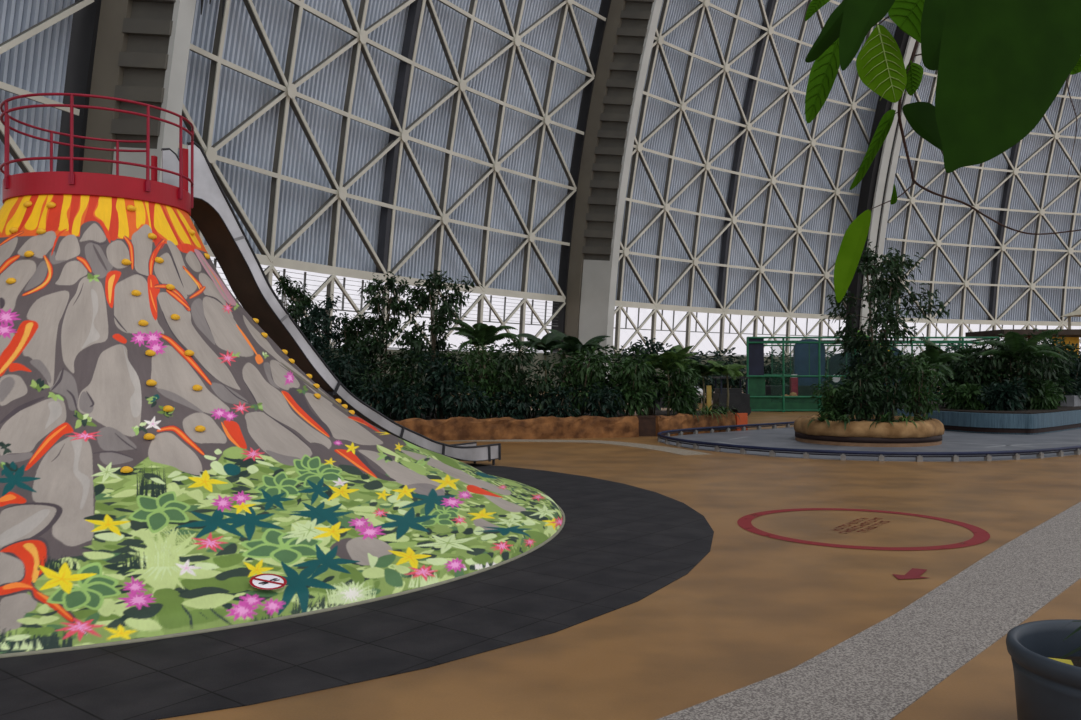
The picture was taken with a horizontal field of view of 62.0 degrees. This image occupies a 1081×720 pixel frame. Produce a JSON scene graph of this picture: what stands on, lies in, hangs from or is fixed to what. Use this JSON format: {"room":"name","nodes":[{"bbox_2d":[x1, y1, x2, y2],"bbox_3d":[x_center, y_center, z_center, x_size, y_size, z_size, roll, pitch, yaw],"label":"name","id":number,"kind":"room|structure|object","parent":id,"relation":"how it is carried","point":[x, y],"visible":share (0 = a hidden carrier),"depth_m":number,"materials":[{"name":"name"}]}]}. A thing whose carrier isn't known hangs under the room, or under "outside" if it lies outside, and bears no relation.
{"room":"indoor amusement park","nodes":[
{"label":"indoor amusement park","id":0,"kind":"room"},
{"bbox_2d":[0,0,74,205],"bbox_3d":[-11.937,-28.910,12.768,18.532,48.026,36.338,0,-1,7],"label":"wall","id":1,"kind":"structure","parent":0,"point":[38,64],"depth_m":30.25,"materials":[{"name":"metal"}]},
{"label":"window","id":2,"kind":"structure","parent":1,"relation":"in","visible":0},
{"bbox_2d":[0,0,93,208],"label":"trim","id":3,"kind":"structure","parent":2,"relation":"attached to","point":[14,150],"depth_m":29.20,"materials":[{"name":"paint"}]},
{"bbox_2d":[177,0,600,294],"bbox_3d":[-1.277,-28.619,45.539,18.593,48.026,37.128,0,-1,29],"label":"wall","id":4,"kind":"structure","parent":0,"point":[239,95],"depth_m":50.38,"materials":[{"name":"metal"}]},
{"bbox_2d":[56,0,195,181],"bbox_3d":[-6.061,-25.791,29.028,24.308,61.360,1.060,0,-1,18],"label":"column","id":5,"kind":"structure","parent":4,"relation":"attached to","point":[134,50],"depth_m":31.33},
{"bbox_2d":[201,0,224,16],"bbox_3d":[-11.410,-13.096,31.329,1.023,2.330,0.193,0,-1,0],"label":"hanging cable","id":6,"kind":"object","parent":4,"relation":"hanging from","point":[223,4],"visible":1,"depth_m":31.30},
{"bbox_2d":[212,258,565,352],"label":"window","id":7,"kind":"structure","parent":4,"relation":"in","point":[269,271],"depth_m":53.76,"materials":[{"name":"paint"}]},
{"bbox_2d":[178,0,605,301],"bbox_3d":[-0.794,-28.347,45.231,18.700,48.048,36.989,0,-1,29],"label":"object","id":8,"kind":"structure","parent":4,"relation":"attached to","point":[288,89],"depth_m":49.13,"materials":[{"name":"paint"}]},
{"bbox_2d":[375,0,421,273],"bbox_3d":[-1.427,-28.489,45.802,17.397,47.896,0.360,0,-1,29],"label":"trim","id":9,"kind":"structure","parent":4,"relation":"attached to","point":[415,7],"depth_m":49.12,"materials":[{"name":"metal"}]},
{"bbox_2d":[551,0,662,389],"bbox_3d":[10.445,-25.529,58.495,24.666,61.360,1.060,0,-1,40],"label":"support arch","id":10,"kind":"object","parent":4,"relation":"attached to","point":[621,48],"depth_m":63.05,"materials":[{"name":"metal"}]},
{"bbox_2d":[615,0,894,319],"bbox_3d":[20.801,-27.737,70.849,35.818,47.486,33.739,0,-1,0],"label":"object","id":11,"kind":"structure","parent":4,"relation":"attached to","point":[681,105],"depth_m":74.28,"materials":[{"name":"paint"}]},
{"bbox_2d":[716,0,775,308],"bbox_3d":[20.674,-27.884,70.905,0.360,47.334,17.197,0,-1,-40],"label":"trim","id":12,"kind":"structure","parent":11,"relation":"attached to","point":[771,3],"depth_m":75.56,"materials":[{"name":"metal"}]},
{"bbox_2d":[160,386,1080,719],"bbox_3d":[62.500,2.185,48.982,215.000,0.300,122.000,0,-1,0],"label":"floor","id":13,"kind":"structure","parent":0,"point":[755,608],"depth_m":6.30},
{"bbox_2d":[0,463,713,719],"bbox_3d":[-4.520,1.682,9.705,12.560,0.008,12.525,0,-1,0],"label":"rubber mat","id":14,"kind":"object","parent":13,"relation":"on","point":[617,545],"visible":0.4,"depth_m":5.44,"materials":[{"name":"rubber"}]},
{"bbox_2d":[0,93,564,657],"bbox_3d":[-4.700,-0.447,9.604,9.922,4.264,9.922,0,-1,-35],"label":"volcano","id":15,"kind":"object","parent":14,"relation":"on","point":[168,469],"visible":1,"depth_m":7.51,"materials":[{"name":"paint"}]},
{"bbox_2d":[161,142,500,464],"bbox_3d":[-2.539,-0.378,12.690,0.536,4.182,5.804,0,-1,35],"label":"slide","id":16,"kind":"object","parent":14,"relation":"on","point":[212,212],"visible":0.72,"depth_m":11.16,"materials":[{"name":"metal"}]},
{"bbox_2d":[322,347,559,394],"bbox_3d":[-8.328,0.705,49.162,1.815,2.655,37.052,0,-1,29],"label":"hedge","id":17,"kind":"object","parent":13,"relation":"on","point":[540,356],"depth_m":61.65,"materials":[{"name":"plant"}]},
{"bbox_2d":[386,410,638,440],"bbox_3d":[-3.603,1.534,22.333,11.807,0.528,6.309,0,-1,0],"label":"planter","id":18,"kind":"object","parent":13,"relation":"on","point":[551,427],"visible":0.39,"depth_m":20.25,"materials":[{"name":"stone"}]},
{"bbox_2d":[274,271,316,337],"bbox_3d":[-6.739,-0.457,24.250,1.729,3.799,1.988,0,-1,0],"label":"leafy tree","id":19,"kind":"object","parent":18,"relation":"on","point":[301,299],"visible":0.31,"depth_m":24.18,"materials":[{"name":"green plant"}]},
{"bbox_2d":[299,294,352,373],"bbox_3d":[-5.728,-0.144,23.491,1.744,3.162,1.930,0,-1,-17],"label":"leafy tree","id":20,"kind":"object","parent":18,"relation":"on","point":[317,316],"visible":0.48,"depth_m":23.31,"materials":[{"name":"green plant"}]},
{"bbox_2d":[315,343,380,395],"bbox_3d":[-4.751,0.518,21.839,2.110,1.884,1.672,0,-1,0],"label":"leafy shrub","id":21,"kind":"object","parent":18,"relation":"on","point":[343,376],"visible":0.36,"depth_m":21.62,"materials":[{"name":"green plant"}]},
{"bbox_2d":[321,310,376,389],"bbox_3d":[-5.198,0.046,23.899,1.807,2.781,1.587,0,-1,-15],"label":"leafy tree","id":22,"kind":"object","parent":18,"relation":"on","point":[350,336],"visible":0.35,"depth_m":23.84,"materials":[{"name":"green plant"}]},
{"bbox_2d":[350,377,399,415],"bbox_3d":[-3.982,0.971,21.153,1.316,1.168,0.998,0,-1,31],"label":"plant","id":23,"kind":"object","parent":18,"relation":"on","point":[370,395],"visible":0.66,"depth_m":20.99,"materials":[{"name":"green plant"}]},
{"bbox_2d":[346,350,432,418],"bbox_3d":[-3.591,0.648,21.548,2.164,1.793,1.680,0,-1,0],"label":"leafy shrub","id":24,"kind":"object","parent":18,"relation":"on","point":[405,378],"visible":0.52,"depth_m":21.33,"materials":[{"name":"green plant"}]},
{"bbox_2d":[353,271,428,404],"bbox_3d":[-4.002,-0.405,22.844,1.783,3.664,1.946,0,-1,-31],"label":"leafy tree","id":25,"kind":"object","parent":18,"relation":"on","point":[369,345],"visible":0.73,"depth_m":22.63,"materials":[{"name":"green plant"}]},
{"bbox_2d":[378,381,430,419],"bbox_3d":[-3.066,1.039,20.885,1.164,1.083,1.108,0,-1,-28],"label":"plant","id":26,"kind":"object","parent":18,"relation":"on","point":[409,406],"visible":0.93,"depth_m":20.73,"materials":[{"name":"green plant"}]},
{"bbox_2d":[387,270,483,415],"bbox_3d":[-2.664,-0.417,22.503,2.268,3.690,2.288,0,-1,-35],"label":"leafy tree","id":27,"kind":"object","parent":18,"relation":"on","point":[419,295],"visible":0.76,"depth_m":22.35,"materials":[{"name":"green plant"}]},
{"bbox_2d":[400,348,472,417],"bbox_3d":[-2.521,0.628,21.628,1.812,1.807,1.811,0,-1,0],"label":"leafy shrub","id":28,"kind":"object","parent":18,"relation":"on","point":[436,404],"visible":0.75,"depth_m":21.41,"materials":[{"name":"green plant"}]},
{"bbox_2d":[436,381,494,418],"bbox_3d":[-1.764,1.040,20.795,1.445,1.119,1.298,0,-1,0],"label":"plant","id":29,"kind":"object","parent":18,"relation":"on","point":[465,408],"visible":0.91,"depth_m":20.69,"materials":[{"name":"green plant"}]},
{"bbox_2d":[439,333,520,418],"bbox_3d":[-1.452,0.426,21.489,1.972,2.151,1.446,0,-1,0],"label":"leafy shrub","id":30,"kind":"object","parent":18,"relation":"on","point":[484,382],"visible":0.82,"depth_m":21.29,"materials":[{"name":"green plant"}]},
{"bbox_2d":[445,319,524,368],"bbox_3d":[-1.392,0.212,22.432,2.075,2.418,2.240,0,-1,0],"label":"young palm","id":31,"kind":"object","parent":18,"relation":"on","point":[477,330],"visible":0.84,"depth_m":22.24,"materials":[{"name":"green plant"}]},
{"bbox_2d":[487,385,539,418],"bbox_3d":[-0.636,1.097,21.081,1.268,1.050,1.044,0,-1,0],"label":"plant","id":32,"kind":"object","parent":18,"relation":"on","point":[510,403],"visible":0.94,"depth_m":20.95,"materials":[{"name":"green plant"}]},
{"bbox_2d":[488,335,577,417],"bbox_3d":[-0.218,0.432,21.445,2.236,2.061,1.540,0,-1,0],"label":"leafy shrub","id":33,"kind":"object","parent":18,"relation":"on","point":[521,374],"visible":0.86,"depth_m":21.28,"materials":[{"name":"green plant"}]},
{"bbox_2d":[512,332,568,414],"bbox_3d":[0.115,0.342,23.187,1.796,2.170,2.051,0,-1,34],"label":"young palm","id":34,"kind":"object","parent":18,"relation":"on","point":[548,340],"visible":0.68,"depth_m":23.17,"materials":[{"name":"green plant"}]},
{"bbox_2d":[531,386,589,417],"bbox_3d":[0.477,1.062,21.192,1.494,0.972,1.152,0,-1,0],"label":"plant","id":35,"kind":"object","parent":18,"relation":"on","point":[564,405],"visible":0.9,"depth_m":21.10,"materials":[{"name":"green plant"}]},
{"bbox_2d":[545,329,610,362],"bbox_3d":[0.904,0.318,22.724,1.639,2.211,1.842,0,-1,-43],"label":"young palm","id":36,"kind":"object","parent":18,"relation":"on","point":[572,342],"visible":0.77,"depth_m":22.44,"materials":[{"name":"green plant"}]},
{"bbox_2d":[549,346,614,416],"bbox_3d":[0.976,0.571,21.740,1.692,1.834,1.514,0,-1,36],"label":"leafy shrub","id":37,"kind":"object","parent":18,"relation":"on","point":[579,376],"visible":0.71,"depth_m":21.52,"materials":[{"name":"green plant"}]},
{"bbox_2d":[573,382,627,417],"bbox_3d":[1.479,1.053,21.369,1.444,1.077,0.968,0,-1,-29],"label":"plant","id":38,"kind":"object","parent":18,"relation":"on","point":[606,410],"visible":0.91,"depth_m":21.27,"materials":[{"name":"green plant"}]},
{"bbox_2d":[576,339,652,415],"bbox_3d":[1.842,0.449,22.589,1.996,1.956,1.269,0,-1,0],"label":"leafy shrub","id":39,"kind":"object","parent":18,"relation":"on","point":[632,349],"visible":0.16,"depth_m":22.39,"materials":[{"name":"green plant"}]},
{"bbox_2d":[594,349,668,415],"bbox_3d":[2.212,0.633,21.880,1.686,1.790,1.637,0,-1,44],"label":"leafy shrub","id":40,"kind":"object","parent":18,"relation":"on","point":[637,379],"visible":0.94,"depth_m":21.57,"materials":[{"name":"green plant"}]},
{"bbox_2d":[450,439,708,454],"bbox_3d":[0.171,1.768,19.123,7.614,0.005,2.332,0,-1,28],"label":"path","id":41,"kind":"object","parent":13,"relation":"on","point":[679,451],"visible":0.88,"depth_m":19.02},
{"bbox_2d":[633,415,660,435],"bbox_3d":[2.520,1.557,21.337,0.600,0.465,0.540,0,-1,0],"label":"hatch","id":42,"kind":"object","parent":13,"relation":"on","point":[647,423],"visible":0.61,"depth_m":21.09,"materials":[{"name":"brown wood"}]},
{"bbox_2d":[640,410,735,435],"bbox_3d":[3.777,1.548,23.239,2.436,0.517,4.496,0,-1,0],"label":"planter","id":43,"kind":"object","parent":13,"relation":"on","point":[674,421],"visible":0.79,"depth_m":21.83,"materials":[{"name":"stone"}]},
{"bbox_2d":[616,336,678,414],"bbox_3d":[2.713,0.407,22.931,1.649,2.046,1.426,0,-1,0],"label":"leafy shrub","id":44,"kind":"object","parent":43,"relation":"on","point":[657,344],"visible":0.24,"depth_m":22.81,"materials":[{"name":"green plant"}]},
{"bbox_2d":[642,345,696,415],"bbox_3d":[3.117,0.513,22.426,1.518,1.815,1.468,0,-1,18],"label":"young palm","id":45,"kind":"object","parent":43,"relation":"on","point":[680,354],"visible":0.81,"depth_m":22.26,"materials":[{"name":"green plant"}]},
{"bbox_2d":[657,358,704,413],"bbox_3d":[3.560,0.737,22.544,1.127,1.598,1.477,0,-1,20],"label":"leafy shrub","id":46,"kind":"object","parent":43,"relation":"on","point":[686,395],"visible":0.91,"depth_m":22.32,"materials":[{"name":"green plant"}]},
{"bbox_2d":[675,406,708,420],"bbox_3d":[3.698,1.311,21.949,0.983,0.407,0.860,0,-1,0],"label":"leaf plant","id":47,"kind":"object","parent":43,"relation":"on","point":[692,411],"visible":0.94,"depth_m":21.93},
{"bbox_2d":[685,361,725,412],"bbox_3d":[4.231,0.725,23.546,1.255,1.412,1.131,0,-1,0],"label":"young palm","id":48,"kind":"object","parent":43,"relation":"on","point":[704,369],"visible":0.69,"depth_m":23.42,"materials":[{"name":"green plant"}]},
{"bbox_2d":[696,403,726,422],"bbox_3d":[4.268,1.294,22.154,1.019,0.506,0.977,0,-1,0],"label":"leaf plant","id":49,"kind":"object","parent":43,"relation":"on","point":[708,411],"visible":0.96,"depth_m":22.09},
{"bbox_2d":[706,360,745,408],"bbox_3d":[4.835,0.719,23.364,1.021,1.421,1.158,0,-1,0],"label":"young palm","id":50,"kind":"object","parent":43,"relation":"on","point":[732,370],"visible":0.94,"depth_m":23.27,"materials":[{"name":"green plant"}]},
{"bbox_2d":[715,405,739,418],"bbox_3d":[4.624,1.324,22.628,0.830,0.419,0.941,0,-1,0],"label":"leaf plant","id":51,"kind":"object","parent":43,"relation":"on","point":[721,408],"visible":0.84,"depth_m":22.53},
{"bbox_2d":[663,350,720,402],"bbox_3d":[6.957,0.965,41.287,2.750,2.984,2.743,0,-1,0],"label":"leafy shrub","id":52,"kind":"object","parent":13,"relation":"on","point":[696,358],"visible":0.19,"depth_m":40.86,"materials":[{"name":"green plant"}]},
{"bbox_2d":[706,386,711,409],"bbox_3d":[5.350,1.334,28.589,0.400,1.040,0.400,0,-1,0],"label":"post","id":53,"kind":"object","parent":13,"relation":"on","point":[708,388],"visible":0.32,"depth_m":28.52,"materials":[{"name":"yellow plastic"}]},
{"bbox_2d":[612,354,829,386],"bbox_3d":[16.489,0.946,76.194,27.483,2.655,22.806,0,-1,0],"label":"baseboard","id":54,"kind":"structure","parent":13,"relation":"on","point":[723,357],"depth_m":78.61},
{"bbox_2d":[613,305,839,356],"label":"window","id":55,"kind":"structure","parent":54,"relation":"attached to","point":[618,309],"depth_m":75.73,"materials":[{"name":"paint"}]},
{"bbox_2d":[700,347,745,399],"bbox_3d":[9.042,0.792,43.068,3.081,2.849,2.479,0,-1,-28],"label":"leafy shrub","id":56,"kind":"object","parent":13,"relation":"on","point":[733,383],"visible":0.31,"depth_m":42.66,"materials":[{"name":"green plant"}]},
{"bbox_2d":[712,377,750,415],"bbox_3d":[6.350,1.214,29.990,1.080,1.305,1.200,0,-1,0],"label":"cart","id":57,"kind":"object","parent":13,"relation":"on","point":[740,401],"visible":0.69,"depth_m":29.44,"materials":[{"name":"black plastic"}]},
{"bbox_2d":[735,413,747,430],"bbox_3d":[5.165,1.586,23.126,0.380,0.460,0.080,0,-1,-32],"label":"panel","id":58,"kind":"object","parent":13,"relation":"on","point":[743,419],"visible":0.71,"depth_m":23.09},
{"bbox_2d":[733,347,792,392],"bbox_3d":[10.971,0.850,45.138,3.618,3.029,2.655,0,-1,0],"label":"leafy shrub","id":59,"kind":"object","parent":13,"relation":"on","point":[767,369],"visible":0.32,"depth_m":44.82,"materials":[{"name":"green plant"}]},
{"bbox_2d":[769,357,792,385],"bbox_3d":[12.898,0.846,46.008,2.967,2.904,2.845,0,-1,0],"label":"leafy shrub","id":60,"kind":"object","parent":13,"relation":"on","point":[787,379],"visible":0.14,"depth_m":45.81,"materials":[{"name":"green plant"}]},
{"bbox_2d":[790,374,797,395],"bbox_3d":[9.400,1.212,33.391,0.240,1.370,0.240,0,-1,0],"label":"pillar","id":61,"kind":"structure","parent":13,"relation":"on","point":[793,380],"depth_m":33.28,"materials":[{"name":"red plastic"}]},
{"bbox_2d":[788,350,834,385],"bbox_3d":[14.040,0.844,45.986,2.935,3.165,2.566,0,-1,0],"label":"leafy shrub","id":62,"kind":"object","parent":13,"relation":"on","point":[830,352],"visible":0.02,"depth_m":45.96,"materials":[{"name":"green plant"}]},
{"bbox_2d":[793,339,905,385],"bbox_3d":[12.200,0.540,35.477,4.400,2.750,0.640,0,-1,0],"label":"house","id":63,"kind":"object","parent":13,"relation":"on","point":[800,351],"visible":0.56,"depth_m":35.40,"materials":[{"name":"blue plastic"}]},
{"bbox_2d":[765,386,936,395],"bbox_3d":[11.600,1.452,33.978,6.400,0.950,0.820,0,-1,0],"label":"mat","id":64,"kind":"object","parent":13,"relation":"on","point":[769,390],"visible":0.14,"depth_m":33.59,"materials":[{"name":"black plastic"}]},
{"bbox_2d":[737,508,989,549],"bbox_3d":[3.200,1.677,9.065,2.380,0.001,2.380,0,-1,0],"label":"floor marking","id":65,"kind":"object","parent":13,"relation":"on","point":[980,535],"depth_m":8.79,"materials":[{"name":"red paint"}]},
{"bbox_2d":[657,502,1080,719],"bbox_3d":[6.567,1.684,9.760,1.858,0.006,21.652,0,-1,42],"label":"path","id":66,"kind":"object","parent":13,"relation":"on","point":[878,672],"visible":1,"depth_m":5.21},
{"bbox_2d":[746,337,999,411],"bbox_3d":[12.650,0.537,35.097,10.380,2.750,5.080,0,-1,0],"label":"cage","id":67,"kind":"object","parent":13,"relation":"on","point":[759,401],"visible":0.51,"depth_m":32.60,"materials":[{"name":"metal"}]},
{"bbox_2d":[845,26,921,352],"bbox_3d":[34.871,-24.031,77.612,12.367,58.636,17.990,0,-1,0],"label":"trim","id":68,"kind":"structure","parent":13,"relation":"on","point":[878,181],"depth_m":83.05,"materials":[{"name":"metal"}]},
{"bbox_2d":[893,568,927,578],"bbox_3d":[2.880,1.656,6.976,0.360,0.001,0.380,0,-1,0],"label":"arrow","id":69,"kind":"object","parent":13,"relation":"on","point":[914,573],"depth_m":6.94,"materials":[{"name":"paint"}]},
{"bbox_2d":[932,344,972,391],"bbox_3d":[20.750,0.586,45.047,2.460,3.005,2.874,0,-1,43],"label":"leafy shrub","id":70,"kind":"object","parent":13,"relation":"on","point":[948,348],"visible":0.04,"depth_m":44.80,"materials":[{"name":"green plant"}]},
{"bbox_2d":[965,329,1080,374],"bbox_3d":[21.500,0.397,34.498,9.000,3.020,3.000,0,-1,0],"label":"pavilion","id":71,"kind":"object","parent":13,"relation":"on","point":[1072,335],"visible":0.32,"depth_m":33.58,"materials":[{"name":"metal"}]},
{"bbox_2d":[1006,619,1080,719],"bbox_3d":[2.370,1.400,3.658,0.850,0.465,0.850,0,-1,0],"label":"plant pot","id":72,"kind":"object","parent":13,"relation":"on","point":[1046,688],"visible":0.98,"depth_m":3.64,"materials":[{"name":"grey plastic"}]},
{"bbox_2d":[1050,658,1072,664],"bbox_3d":[2.125,1.268,3.669,0.136,0.070,0.097,0,-1,22],"label":"fallen leaf","id":73,"kind":"object","parent":72,"relation":"on","point":[1056,659],"visible":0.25,"depth_m":3.70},
{"bbox_2d":[1059,621,1080,665],"bbox_3d":[2.502,1.255,3.694,0.852,0.494,0.720,0,-1,-22],"label":"pot plant","id":74,"kind":"object","parent":72,"relation":"in","point":[1079,628],"visible":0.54,"depth_m":3.76,"materials":[{"name":"green plant"}]},
{"bbox_2d":[1060,309,1080,328],"bbox_3d":[23.700,-0.232,38.604,1.800,4.350,1.800,0,-1,0],"label":"hut","id":75,"kind":"object","parent":13,"relation":"on","point":[1077,313],"visible":0.36,"depth_m":39.14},
{"bbox_3d":[58.702,1.086,92.022,53.533,2.656,12.081,0,-1,0],"label":"baseboard","id":76,"kind":"structure","parent":13,"relation":"on","visible":0},
{"bbox_2d":[878,320,1080,356],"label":"window","id":77,"kind":"structure","parent":76,"relation":"attached to","point":[993,326],"depth_m":90.50,"materials":[{"name":"paint"}]},
{"bbox_2d":[878,70,1080,325],"bbox_3d":[58.786,-26.904,84.798,53.527,46.444,26.651,0,-1,0],"label":"trim","id":78,"kind":"structure","parent":77,"relation":"attached to","point":[1055,135],"depth_m":90.19,"materials":[{"name":"paint"}]},
{"bbox_2d":[988,141,1019,319],"bbox_3d":[57.754,-27.030,87.246,23.651,46.292,20.911,0,-1,0],"label":"trim","id":79,"kind":"structure","parent":77,"relation":"attached to","point":[1013,155],"depth_m":91.05,"materials":[{"name":"metal"}]},
{"bbox_2d":[615,0,896,314],"bbox_3d":[20.447,-28.008,71.289,35.733,47.464,33.708,0,-1,0],"label":"wall","id":80,"kind":"structure","parent":0,"point":[701,71],"depth_m":76.26,"materials":[{"name":"metal"}]},
{"bbox_2d":[660,427,1080,461],"bbox_3d":[12.953,1.807,23.934,10.202,0.012,23.179,0,-1,44],"label":"floor","id":81,"kind":"structure","parent":0,"point":[778,437],"depth_m":18.44,"materials":[{"name":"concrete"}]},
{"bbox_2d":[657,421,1080,461],"bbox_3d":[12.929,1.730,23.956,10.273,0.165,23.264,0,-1,44],"label":"rail","id":82,"kind":"object","parent":81,"relation":"on","point":[1015,454],"visible":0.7,"depth_m":16.09,"materials":[{"name":"metal"}]},
{"bbox_2d":[794,415,944,446],"bbox_3d":[7.110,1.509,19.522,3.073,0.528,3.062,0,-1,0],"label":"stone planter","id":83,"kind":"object","parent":81,"relation":"on","point":[858,433],"visible":0.85,"depth_m":18.25,"materials":[{"name":"stone"}]},
{"bbox_2d":[804,411,837,428],"bbox_3d":[5.806,1.235,18.728,0.732,0.375,0.754,0,-1,19],"label":"spiky plant","id":84,"kind":"object","parent":83,"relation":"on","point":[823,417],"visible":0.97,"depth_m":18.67,"materials":[{"name":"green plant"}]},
{"bbox_2d":[808,373,858,420],"bbox_3d":[6.409,0.869,19.185,1.359,1.209,0.966,0,-1,0],"label":"leafy shrub","id":85,"kind":"object","parent":83,"relation":"on","point":[830,399],"visible":0.77,"depth_m":19.09,"materials":[{"name":"green plant"}]},
{"bbox_2d":[829,413,861,429],"bbox_3d":[6.234,1.252,18.379,0.734,0.356,0.782,0,-1,-23],"label":"spiky plant","id":86,"kind":"object","parent":83,"relation":"on","point":[845,419],"visible":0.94,"depth_m":18.25,"materials":[{"name":"green plant"}]},
{"bbox_2d":[834,332,892,395],"bbox_3d":[7.068,0.346,19.812,1.299,1.990,1.087,0,-1,0],"label":"leafy shrub","id":87,"kind":"object","parent":83,"relation":"on","point":[854,360],"visible":0.2,"depth_m":19.75,"materials":[{"name":"green plant"}]},
{"bbox_2d":[839,368,889,420],"bbox_3d":[6.716,0.789,18.694,1.057,1.268,0.949,0,-1,0],"label":"leafy shrub","id":88,"kind":"object","parent":83,"relation":"on","point":[866,404],"visible":0.97,"depth_m":18.56,"materials":[{"name":"green plant"}]},
{"bbox_2d":[864,412,900,428],"bbox_3d":[6.960,1.231,18.267,0.758,0.354,0.772,0,-1,0],"label":"spiky plant","id":89,"kind":"object","parent":83,"relation":"on","point":[884,418],"visible":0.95,"depth_m":18.19,"materials":[{"name":"green plant"}]},
{"bbox_2d":[821,239,949,420],"bbox_3d":[7.456,-0.658,19.662,2.033,4.001,2.718,0,-1,-6],"label":"leafy tree","id":90,"kind":"object","parent":83,"relation":"on","point":[895,265],"visible":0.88,"depth_m":19.42,"materials":[{"name":"green plant"}]},
{"bbox_2d":[856,351,917,421],"bbox_3d":[7.251,0.577,18.950,1.211,1.514,1.063,0,-1,28],"label":"leafy shrub","id":91,"kind":"object","parent":83,"relation":"on","point":[891,400],"visible":0.79,"depth_m":18.79,"materials":[{"name":"green plant"}]},
{"bbox_2d":[890,413,925,429],"bbox_3d":[7.476,1.255,18.341,0.702,0.355,0.823,0,-1,25],"label":"spiky plant","id":92,"kind":"object","parent":83,"relation":"on","point":[904,418],"visible":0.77,"depth_m":18.33,"materials":[{"name":"green plant"}]},
{"bbox_2d":[907,413,937,420],"bbox_3d":[7.979,1.260,18.785,0.787,0.303,0.540,0,-1,0],"label":"spiky plant","id":93,"kind":"object","parent":83,"relation":"on","point":[926,417],"visible":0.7,"depth_m":18.73,"materials":[{"name":"green plant"}]},
{"bbox_2d":[897,345,949,420],"bbox_3d":[7.984,0.495,18.948,1.068,1.675,1.056,0,-1,-43],"label":"leafy shrub","id":94,"kind":"object","parent":83,"relation":"on","point":[916,403],"visible":0.88,"depth_m":18.84,"materials":[{"name":"green plant"}]},
{"bbox_2d":[891,348,964,416],"bbox_3d":[8.721,0.538,20.319,1.520,1.608,1.418,0,-1,44],"label":"young palm","id":95,"kind":"object","parent":83,"relation":"in","point":[933,353],"visible":0.51,"depth_m":20.03,"materials":[{"name":"green plant"}]},
{"bbox_2d":[720,437,1063,451],"bbox_3d":[7.578,1.754,18.894,7.651,0.001,3.842,0,-1,0],"label":"track marking","id":96,"kind":"object","parent":81,"relation":"on","point":[740,437],"visible":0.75,"depth_m":18.91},
{"bbox_2d":[886,401,1080,434],"bbox_3d":[13.867,1.574,26.911,11.505,0.530,5.672,0,-1,-41],"label":"planter","id":97,"kind":"object","parent":81,"relation":"on","point":[1064,418],"visible":0.56,"depth_m":22.01,"materials":[{"name":"wood"}]},
{"bbox_2d":[917,338,975,393],"bbox_3d":[11.471,0.334,25.108,1.761,1.922,1.877,0,-1,14],"label":"young palm","id":98,"kind":"object","parent":97,"relation":"on","point":[929,344],"visible":0.23,"depth_m":25.03,"materials":[{"name":"green plant"}]},
{"bbox_2d":[921,356,994,406],"bbox_3d":[11.299,0.702,24.274,2.061,1.600,1.565,0,-1,-20],"label":"leafy shrub","id":99,"kind":"object","parent":97,"relation":"on","point":[949,381],"visible":0.2,"depth_m":24.13,"materials":[{"name":"green plant"}]},
{"bbox_2d":[940,381,993,409],"bbox_3d":[11.204,1.043,23.352,1.441,0.989,1.347,0,-1,-24],"label":"leafy shrub","id":100,"kind":"object","parent":97,"relation":"on","point":[964,397],"visible":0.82,"depth_m":23.12,"materials":[{"name":"green plant"}]},
{"bbox_2d":[948,344,1029,389],"bbox_3d":[11.792,0.436,23.955,2.151,1.938,1.622,0,-1,-14],"label":"leafy shrub","id":101,"kind":"object","parent":97,"relation":"on","point":[974,378],"visible":0.41,"depth_m":23.68,"materials":[{"name":"green plant"}]},
{"bbox_2d":[976,376,1035,410],"bbox_3d":[11.670,0.971,22.887,1.319,1.114,1.212,0,-1,-19],"label":"leafy shrub","id":102,"kind":"object","parent":97,"relation":"on","point":[1005,399],"visible":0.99,"depth_m":22.65,"materials":[{"name":"green plant"}]},
{"bbox_2d":[968,328,1064,407],"bbox_3d":[12.431,0.243,23.536,2.301,2.156,1.762,0,-1,28],"label":"leafy shrub","id":103,"kind":"object","parent":97,"relation":"on","point":[1030,365],"visible":0.62,"depth_m":23.21,"materials":[{"name":"green plant"}]},
{"bbox_2d":[968,329,1068,398],"bbox_3d":[12.485,0.262,23.165,2.404,2.031,2.030,0,-1,0],"label":"young palm","id":104,"kind":"object","parent":97,"relation":"on","point":[1013,339],"visible":0.85,"depth_m":23.00,"materials":[{"name":"green plant"}]},
{"bbox_2d":[1006,331,1078,402],"bbox_3d":[13.731,0.292,24.791,1.899,2.155,2.009,0,-1,30],"label":"leafy shrub","id":105,"kind":"object","parent":97,"relation":"on","point":[1071,361],"visible":0.3,"depth_m":24.25,"materials":[{"name":"green plant"}]},
{"bbox_2d":[1020,380,1067,409],"bbox_3d":[13.048,1.007,23.569,1.402,1.043,1.455,0,-1,0],"label":"leafy shrub","id":106,"kind":"object","parent":97,"relation":"on","point":[1050,401],"visible":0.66,"depth_m":23.18,"materials":[{"name":"green plant"}]},
{"bbox_2d":[1041,341,1080,403],"bbox_3d":[14.827,0.465,25.683,2.132,2.005,1.585,0,-1,0],"label":"leafy shrub","id":107,"kind":"object","parent":97,"relation":"on","point":[1074,375],"visible":0.31,"depth_m":25.40,"materials":[{"name":"green plant"}]},
{"bbox_2d":[1060,395,1080,406],"bbox_3d":[14.900,1.145,25.291,0.500,0.300,0.350,0,-1,-40],"label":"stone block","id":108,"kind":"object","parent":97,"relation":"on","point":[1074,400],"visible":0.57,"depth_m":25.12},
{"bbox_2d":[804,0,1080,302],"bbox_3d":[0.937,-0.509,1.827,0.802,0.762,0.494,0,-1,-10],"label":"branch","id":109,"kind":"object","parent":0,"point":[1001,65],"visible":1,"depth_m":1.58,"materials":[{"name":"green plant"}]},
{"bbox_2d":[880,59,1080,321],"bbox_3d":[58.658,-27.174,85.380,53.650,46.422,26.574,0,-1,0],"label":"wall","id":110,"kind":"structure","parent":0,"point":[1060,164],"depth_m":91.08,"materials":[{"name":"metal"}]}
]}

